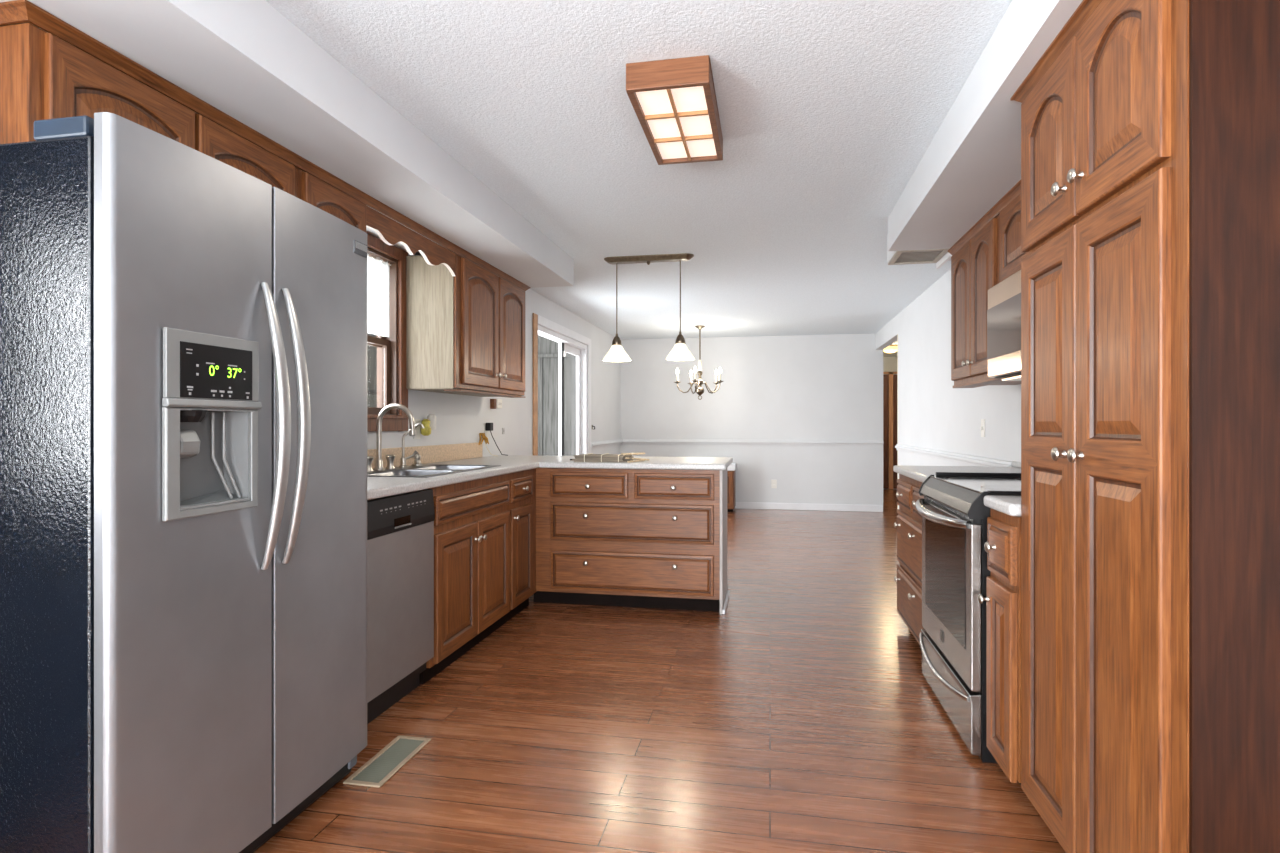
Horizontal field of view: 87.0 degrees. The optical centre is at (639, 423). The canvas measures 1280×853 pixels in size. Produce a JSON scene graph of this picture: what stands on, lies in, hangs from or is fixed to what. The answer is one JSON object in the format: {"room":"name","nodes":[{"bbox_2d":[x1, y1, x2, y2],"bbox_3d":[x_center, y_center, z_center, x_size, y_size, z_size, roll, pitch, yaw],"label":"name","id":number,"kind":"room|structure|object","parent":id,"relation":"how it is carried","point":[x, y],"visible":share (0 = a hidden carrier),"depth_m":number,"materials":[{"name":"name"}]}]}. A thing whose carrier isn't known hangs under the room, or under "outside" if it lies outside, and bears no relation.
{"room":"kitchen","nodes":[
{"label":"kitchen","id":0,"kind":"room"},
{"bbox_2d":[367,268,376,407],"bbox_3d":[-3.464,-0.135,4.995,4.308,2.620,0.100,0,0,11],"label":"window","id":1,"kind":"structure","parent":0,"point":[371,350],"depth_m":4.63,"materials":[{"name":"glass"}]},
{"bbox_2d":[367,247,620,456],"bbox_3d":[-1.638,-0.018,2.760,0.120,2.345,13.800,0,0,11],"label":"wall","id":2,"kind":"structure","parent":0,"point":[460,419],"depth_m":5.73,"materials":[{"name":"paint"}]},
{"bbox_2d":[0,23,296,196],"bbox_3d":[-1.526,-0.819,2.107,0.343,0.288,0.938,0,0,11],"label":"upper cabinet","id":3,"kind":"object","parent":2,"relation":"attached to","point":[43,76],"visible":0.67,"depth_m":1.74,"materials":[{"name":"brown wood"}]},
{"bbox_2d":[0,0,530,290],"bbox_3d":[-1.291,-0.979,3.279,0.354,0.030,3.396,0,0,11],"label":"crown molding","id":4,"kind":"structure","parent":3,"relation":"on","point":[16,11],"depth_m":2.07,"materials":[{"name":"brown wood"}]},
{"bbox_2d":[0,0,573,287],"bbox_3d":[-1.680,-1.092,0.421,0.679,0.194,9.188,0,0,11],"label":"soffit","id":5,"kind":"structure","parent":2,"relation":"attached to","point":[245,59],"depth_m":2.20,"materials":[{"name":"paint"}]},
{"bbox_2d":[297,168,365,231],"bbox_3d":[-1.395,-0.819,2.784,0.343,0.288,0.436,0,0,11],"label":"upper cabinet","id":6,"kind":"object","parent":2,"relation":"attached to","point":[312,190],"visible":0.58,"depth_m":2.70,"materials":[{"name":"brown wood"}]},
{"bbox_2d":[367,233,407,431],"bbox_3d":[-1.489,-0.475,3.437,0.156,1.036,0.957,0,0,11],"label":"window","id":7,"kind":"structure","parent":2,"relation":"in","point":[391,352],"depth_m":3.81,"materials":[{"name":"brown wood"}]},
{"bbox_2d":[367,253,390,337],"bbox_3d":[-1.478,-0.700,3.440,0.021,0.430,0.752,0,0,11],"label":"roller blind","id":8,"kind":"object","parent":7,"relation":"hanging from","point":[375,313],"visible":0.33,"depth_m":3.69,"materials":[{"name":"white fabric"}]},
{"bbox_2d":[413,419,419,438],"bbox_3d":[-1.328,0.030,4.024,0.008,0.120,0.075,0,0,11],"label":"wall outlet","id":9,"kind":"object","parent":2,"relation":"attached to","point":[416,421],"visible":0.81,"depth_m":4.03,"materials":[{"name":"white plastic"}]},
{"bbox_2d":[367,442,481,468],"bbox_3d":[-1.394,0.187,3.652,0.018,0.108,2.555,0,0,11],"label":"backsplash","id":10,"kind":"structure","parent":2,"relation":"attached to","point":[448,452],"depth_m":4.19,"materials":[{"name":"beige laminate"}]},
{"bbox_2d":[420,414,435,435],"bbox_3d":[-1.280,0.005,4.081,0.065,0.130,0.124,0,0,11],"label":"air freshener","id":11,"kind":"object","parent":2,"relation":"attached to","point":[429,423],"visible":0.94,"depth_m":4.04,"materials":[{"name":"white plastic"}]},
{"bbox_2d":[406,254,524,397],"bbox_3d":[-1.073,-0.577,4.377,0.373,0.773,1.090,0,0,11],"label":"upper cabinet","id":12,"kind":"object","parent":2,"relation":"attached to","point":[465,331],"visible":0.99,"depth_m":3.88,"materials":[{"name":"brown wood"}]},
{"bbox_2d":[366,205,455,275],"bbox_3d":[-1.133,-0.899,3.395,0.020,0.128,0.858,0,0,11],"label":"window valance","id":13,"kind":"object","parent":12,"relation":"attached to","point":[391,232],"visible":0.98,"depth_m":3.33,"materials":[{"name":"brown wood"}]},
{"bbox_2d":[484,423,487,437],"bbox_3d":[-1.139,0.050,5.006,0.008,0.116,0.072,0,0,11],"label":"wall outlet","id":14,"kind":"object","parent":2,"relation":"attached to","point":[485,431],"visible":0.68,"depth_m":4.99,"materials":[{"name":"white plastic"}]},
{"bbox_2d":[490,399,501,408],"bbox_3d":[-1.094,-0.152,5.140,0.045,0.075,0.130,0,0,11],"label":"wall box","id":15,"kind":"object","parent":2,"relation":"attached to","point":[494,403],"visible":1,"depth_m":5.10,"materials":[{"name":"brown wood"}]},
{"bbox_2d":[533,313,590,455],"bbox_3d":[-0.820,0.085,6.951,0.140,2.145,1.940,0,0,11],"label":"door","id":16,"kind":"structure","parent":2,"relation":"in","point":[582,352],"depth_m":7.17,"materials":[{"name":"white paint"}]},
{"bbox_2d":[591,439,621,447],"bbox_3d":[-0.413,0.250,8.714,0.030,0.070,1.638,0,0,11],"label":"trim","id":17,"kind":"structure","parent":2,"relation":"attached to","point":[619,441],"depth_m":8.58,"materials":[{"name":"paint"}]},
{"bbox_2d":[486,423,507,455],"bbox_3d":[-1.078,0.115,5.050,0.057,0.250,0.193,0,0,36],"label":"plug","id":18,"kind":"object","parent":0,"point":[489,426],"visible":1,"depth_m":4.99,"materials":[{"name":"plastic"}]},
{"bbox_2d":[538,335,575,455],"bbox_3d":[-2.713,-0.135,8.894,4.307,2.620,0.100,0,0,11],"label":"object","id":19,"kind":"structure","parent":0,"point":[548,350],"depth_m":8.56,"materials":[{"name":"white fabric"}]},
{"bbox_2d":[266,0,1011,356],"bbox_3d":[1.119,-1.230,3.960,5.100,0.080,17.400,0,0,11],"label":"ceiling","id":20,"kind":"structure","parent":0,"point":[828,110],"depth_m":2.70,"materials":[{"name":"white paint"}]},
{"bbox_2d":[603,253,694,361],"bbox_3d":[0.059,-0.823,4.816,0.669,0.732,0.217,0,0,11],"label":"pendant light","id":21,"kind":"object","parent":20,"relation":"hanging from","point":[680,352],"visible":1,"depth_m":4.78,"materials":[{"name":"white glass"}]},
{"bbox_2d":[626,55,722,164],"bbox_3d":[0.150,-1.145,2.523,0.277,0.088,0.658,0,0,11],"label":"ceiling light","id":22,"kind":"object","parent":20,"relation":"attached to","point":[674,101],"visible":1,"depth_m":2.38,"materials":[{"name":"brown wood"}]},
{"bbox_2d":[674,325,722,399],"bbox_3d":[0.716,-0.742,8.181,0.612,0.895,0.604,0,0,11],"label":"chandelier","id":23,"kind":"object","parent":20,"relation":"hanging from","point":[699,390],"visible":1,"depth_m":8.18,"materials":[{"name":"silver metal"}]},
{"bbox_2d":[883,345,896,352],"bbox_3d":[3.810,-1.137,10.265,0.330,0.104,0.330,0,0,11],"label":"hall ceiling light","id":24,"kind":"object","parent":20,"relation":"attached to","point":[892,348],"visible":0.53,"depth_m":10.15,"materials":[{"name":"white glass"}]},
{"bbox_2d":[254,489,1065,852],"bbox_3d":[1.119,1.185,3.960,5.100,0.060,17.400,0,0,11],"label":"floor","id":25,"kind":"structure","parent":0,"point":[803,716],"depth_m":2.51,"materials":[{"name":"brown wood"}]},
{"bbox_2d":[0,112,366,852],"bbox_3d":[-1.297,0.262,1.854,0.831,1.784,0.894,0,0,11],"label":"refrigerator","id":26,"kind":"object","parent":25,"relation":"on","point":[183,333],"visible":1,"depth_m":1.48,"materials":[{"name":"silver metal"}]},
{"bbox_2d":[162,398,261,408],"bbox_3d":[-0.998,-0.047,1.591,0.018,0.019,0.274,0,0,11],"label":"shelf","id":27,"kind":"object","parent":26,"relation":"attached to","point":[167,403],"depth_m":1.57,"materials":[{"name":"plastic"}]},
{"bbox_2d":[343,735,430,787],"bbox_3d":[-0.858,1.151,2.316,0.133,0.007,0.333,0,0,11],"label":"floor vent","id":28,"kind":"object","parent":25,"relation":"in","point":[380,768],"visible":1,"depth_m":2.29,"materials":[{"name":"green plastic"}]},
{"bbox_2d":[367,489,434,723],"bbox_3d":[-1.257,0.719,2.736,0.617,0.872,0.598,0,0,11],"label":"dishwasher","id":29,"kind":"object","parent":25,"relation":"on","point":[400,527],"visible":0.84,"depth_m":2.69,"materials":[{"name":"silver metal"}]},
{"bbox_2d":[420,474,509,684],"bbox_3d":[-1.109,0.718,3.478,0.643,0.874,0.906,0,0,11],"label":"base cabinet","id":30,"kind":"object","parent":25,"relation":"on","point":[472,519],"visible":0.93,"depth_m":3.32,"materials":[{"name":"brown wood"}]},
{"bbox_2d":[503,469,533,623],"bbox_3d":[-0.982,0.718,4.133,0.645,0.874,0.425,0,0,11],"label":"base cabinet","id":31,"kind":"object","parent":25,"relation":"on","point":[521,483],"visible":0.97,"depth_m":4.04,"materials":[{"name":"brown wood"}]},
{"bbox_2d":[534,468,729,613],"bbox_3d":[-0.326,0.718,4.484,1.800,0.874,0.547,0,0,11],"label":"base cabinet","id":32,"kind":"object","parent":25,"relation":"on","point":[638,538],"visible":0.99,"depth_m":4.20,"materials":[{"name":"brown wood"}]},
{"bbox_2d":[367,442,732,499],"bbox_3d":[-0.485,0.206,3.645,1.807,0.146,2.885,0,0,11],"label":"countertop","id":33,"kind":"structure","parent":32,"relation":"on","point":[464,453],"depth_m":4.13,"materials":[{"name":"white laminate"}]},
{"bbox_2d":[367,403,415,471],"bbox_3d":[-1.249,0.065,3.443,0.231,0.340,0.270,0,0,11],"label":"kitchen faucet","id":34,"kind":"object","parent":33,"relation":"on","point":[412,432],"visible":0.9,"depth_m":3.44,"materials":[{"name":"silver metal"}]},
{"bbox_2d":[399,423,424,466],"bbox_3d":[-1.250,0.114,3.698,0.136,0.243,0.048,0,0,-20],"label":"tap","id":35,"kind":"object","parent":33,"relation":"on","point":[403,459],"visible":0.95,"depth_m":3.68,"materials":[{"name":"silver metal"}]},
{"bbox_2d":[367,464,500,477],"bbox_3d":[-1.108,0.325,3.500,0.470,0.180,0.855,0,0,11],"label":"double sink","id":36,"kind":"object","parent":33,"relation":"in","point":[426,470],"visible":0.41,"depth_m":3.48,"materials":[{"name":"metal"}]},
{"bbox_2d":[412,454,422,465],"bbox_3d":[-1.265,0.201,3.822,0.060,0.069,0.072,0,0,11],"label":"sprayer","id":37,"kind":"object","parent":36,"relation":"on","point":[417,457],"visible":0.84,"depth_m":3.81,"materials":[{"name":"silver metal"}]},
{"bbox_2d":[479,433,496,455],"bbox_3d":[-1.125,0.152,4.921,0.067,0.176,0.185,0,0,35],"label":"ribbon","id":38,"kind":"object","parent":33,"relation":"on","point":[484,438],"visible":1,"depth_m":4.92,"materials":[{"name":"fabric"}]},
{"bbox_2d":[570,452,649,462],"bbox_3d":[-0.220,0.211,4.350,0.527,0.059,0.264,0,0,11],"label":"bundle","id":39,"kind":"object","parent":33,"relation":"on","point":[623,457],"visible":1,"depth_m":4.26,"materials":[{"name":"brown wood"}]},
{"bbox_2d":[727,463,736,511],"bbox_3d":[0.876,0.845,9.065,0.812,0.620,0.434,0,0,11],"label":"base cabinet","id":40,"kind":"object","parent":25,"relation":"on","point":[732,467],"visible":0.18,"depth_m":8.82,"materials":[{"name":"brown wood"}]},
{"bbox_2d":[894,474,923,644],"bbox_3d":[1.701,0.718,3.434,0.675,0.874,0.863,0,0,11],"label":"base cabinet","id":41,"kind":"object","parent":25,"relation":"on","point":[909,520],"visible":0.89,"depth_m":3.53,"materials":[{"name":"brown wood"}]},
{"bbox_2d":[893,461,1020,482],"bbox_3d":[1.714,0.245,3.444,0.654,0.070,0.888,0,0,11],"label":"countertop","id":42,"kind":"structure","parent":41,"relation":"on","point":[919,473],"depth_m":3.58,"materials":[{"name":"white laminate"}]},
{"bbox_2d":[916,472,1020,763],"bbox_3d":[1.482,0.686,2.636,0.708,0.938,0.779,0,0,11],"label":"range","id":43,"kind":"object","parent":25,"relation":"on","point":[954,513],"visible":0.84,"depth_m":2.50,"materials":[{"name":"silver metal"}]},
{"bbox_2d":[933,476,1020,494],"bbox_3d":[1.511,0.237,2.630,0.548,0.005,0.767,0,0,11],"label":"cooktop","id":44,"kind":"object","parent":43,"relation":"in","point":[965,485],"depth_m":2.65,"materials":[{"name":"black glass"}]},
{"bbox_2d":[978,508,1020,785],"bbox_3d":[1.445,0.718,2.107,0.675,0.874,0.266,0,0,11],"label":"base cabinet","id":45,"kind":"object","parent":25,"relation":"on","point":[1002,546],"visible":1,"depth_m":2.10,"materials":[{"name":"brown wood"}]},
{"bbox_2d":[984,495,1020,515],"bbox_3d":[1.459,0.260,2.104,0.649,0.038,0.266,0,0,11],"label":"countertop","id":46,"kind":"structure","parent":45,"relation":"on","point":[1009,505],"depth_m":2.13,"materials":[{"name":"white stone"}]},
{"bbox_2d":[1021,0,1279,852],"bbox_3d":[1.354,0.096,1.576,0.653,2.118,0.802,0,0,11],"label":"pantry cabinet","id":47,"kind":"object","parent":25,"relation":"on","point":[1150,145],"visible":1,"depth_m":1.33,"materials":[{"name":"brown wood"}]},
{"bbox_2d":[1010,0,1102,102],"bbox_3d":[1.360,-0.979,1.575,0.634,0.030,0.870,0,0,11],"label":"crown molding","id":48,"kind":"structure","parent":47,"relation":"on","point":[1086,8],"depth_m":1.75,"materials":[{"name":"brown wood"}]},
{"bbox_2d":[621,334,882,504],"bbox_3d":[1.471,-0.018,9.249,3.530,2.345,0.120,0,0,11],"label":"wall","id":49,"kind":"structure","parent":0,"point":[794,387],"depth_m":9.12,"materials":[{"name":"paint"}]},
{"bbox_2d":[622,439,883,445],"bbox_3d":[1.471,0.250,9.171,3.496,0.070,0.030,0,0,11],"label":"trim","id":50,"kind":"structure","parent":49,"relation":"attached to","point":[625,441],"depth_m":9.15,"materials":[{"name":"paint"}]},
{"bbox_2d":[771,480,776,487],"bbox_3d":[1.810,0.811,9.118,0.072,0.116,0.008,0,0,11],"label":"wall outlet","id":51,"kind":"object","parent":49,"relation":"attached to","point":[773,482],"visible":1,"depth_m":9.12,"materials":[{"name":"white plastic"}]},
{"bbox_2d":[734,502,882,511],"bbox_3d":[1.465,1.109,9.181,3.505,0.089,0.013,0,0,11],"label":"baseboard","id":52,"kind":"structure","parent":49,"relation":"attached to","point":[738,505],"depth_m":9.02,"materials":[{"name":"white paint"}]},
{"bbox_2d":[883,357,896,488],"bbox_3d":[4.474,-0.018,12.021,1.560,2.345,0.100,0,0,11],"label":"wall","id":53,"kind":"structure","parent":0,"point":[889,363],"depth_m":11.98,"materials":[{"name":"paint"}]},
{"bbox_2d":[883,375,887,488],"bbox_3d":[4.175,0.135,12.002,0.460,2.020,0.040,0,0,11],"label":"door","id":54,"kind":"structure","parent":53,"relation":"in","point":[885,377],"depth_m":11.96,"materials":[{"name":"brown wood"}]},
{"bbox_2d":[889,373,892,488],"bbox_3d":[4.444,0.115,11.954,0.075,2.079,0.038,0,0,11],"label":"hall door","id":55,"kind":"structure","parent":53,"relation":"in","point":[890,375],"depth_m":11.94,"materials":[{"name":"brown wood"}]},
{"bbox_2d":[893,374,896,488],"bbox_3d":[4.757,0.135,11.890,0.555,2.020,0.040,0,0,11],"label":"door","id":56,"kind":"structure","parent":53,"relation":"in","point":[895,375],"depth_m":11.93,"materials":[{"name":"brown wood"}]},
{"bbox_2d":[875,269,1020,508],"bbox_3d":[1.838,-0.018,2.090,0.100,2.345,13.799,0,0,11],"label":"wall","id":57,"kind":"structure","parent":0,"point":[934,414],"depth_m":5.51,"materials":[{"name":"paint"}]},
{"bbox_2d":[897,334,897,508],"bbox_3d":[2.842,0.090,7.301,0.108,2.127,0.012,0,0,11],"label":"trim","id":58,"kind":"structure","parent":57,"relation":"attached to","point":[897,334],"depth_m":7.31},
{"bbox_2d":[888,249,948,264],"bbox_3d":[1.657,-1.000,4.027,0.284,0.012,0.344,0,0,11],"label":"air vent","id":59,"kind":"object","parent":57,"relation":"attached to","point":[928,259],"visible":0.98,"depth_m":4.04,"materials":[{"name":"beige metal"}]},
{"bbox_2d":[895,444,1012,466],"bbox_3d":[2.441,0.250,5.569,0.030,0.070,3.540,0,0,11],"label":"trim","id":60,"kind":"structure","parent":57,"relation":"attached to","point":[971,460],"depth_m":4.96,"materials":[{"name":"paint"}]},
{"bbox_2d":[980,419,984,436],"bbox_3d":[2.219,0.027,4.379,0.017,0.116,0.072,0,0,11],"label":"light switch","id":61,"kind":"object","parent":57,"relation":"attached to","point":[982,427],"visible":1,"depth_m":4.37,"materials":[{"name":"white plastic"}]},
{"bbox_2d":[887,0,1082,262],"bbox_3d":[0.990,-1.092,-0.215,0.692,0.194,8.948,0,0,11],"label":"soffit","id":62,"kind":"structure","parent":57,"relation":"attached to","point":[973,159],"depth_m":2.50,"materials":[{"name":"paint"}]},
{"bbox_2d":[951,215,1020,387],"bbox_3d":[1.858,-0.584,3.453,0.373,0.758,0.795,0,0,11],"label":"upper cabinet","id":63,"kind":"object","parent":57,"relation":"attached to","point":[975,266],"visible":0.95,"depth_m":3.46,"materials":[{"name":"brown wood"}]},
{"bbox_2d":[936,252,951,268],"bbox_3d":[1.815,-0.978,4.028,0.018,0.030,0.313,0,0,11],"label":"trim","id":64,"kind":"structure","parent":63,"relation":"attached to","point":[948,255],"depth_m":4.03,"materials":[{"name":"white paint"}]},
{"bbox_2d":[999,193,1026,282],"bbox_3d":[1.716,-0.785,2.634,0.343,0.356,0.862,0,0,11],"label":"upper cabinet","id":65,"kind":"object","parent":57,"relation":"attached to","point":[1010,253],"visible":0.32,"depth_m":2.91,"materials":[{"name":"brown wood"}]},
{"bbox_2d":[948,180,1020,255],"bbox_3d":[1.620,-0.979,3.028,0.034,0.030,1.720,0,0,11],"label":"crown molding","id":66,"kind":"structure","parent":65,"relation":"attached to","point":[1015,191],"depth_m":3.19,"materials":[{"name":"brown wood"}]},
{"bbox_2d":[987,270,1020,380],"bbox_3d":[1.658,-0.397,2.606,0.444,0.413,0.772,0,0,11],"label":"microwave","id":67,"kind":"object","parent":65,"relation":"attached to","point":[1004,298],"visible":0.24,"depth_m":2.80,"materials":[{"name":"silver metal"}]},
{"bbox_2d":[1012,461,1020,467],"bbox_3d":[2.026,0.225,3.382,0.016,0.030,0.881,0,0,11],"label":"backsplash","id":68,"kind":"structure","parent":57,"relation":"attached to","point":[1015,464],"depth_m":3.74,"materials":[{"name":"white laminate"}]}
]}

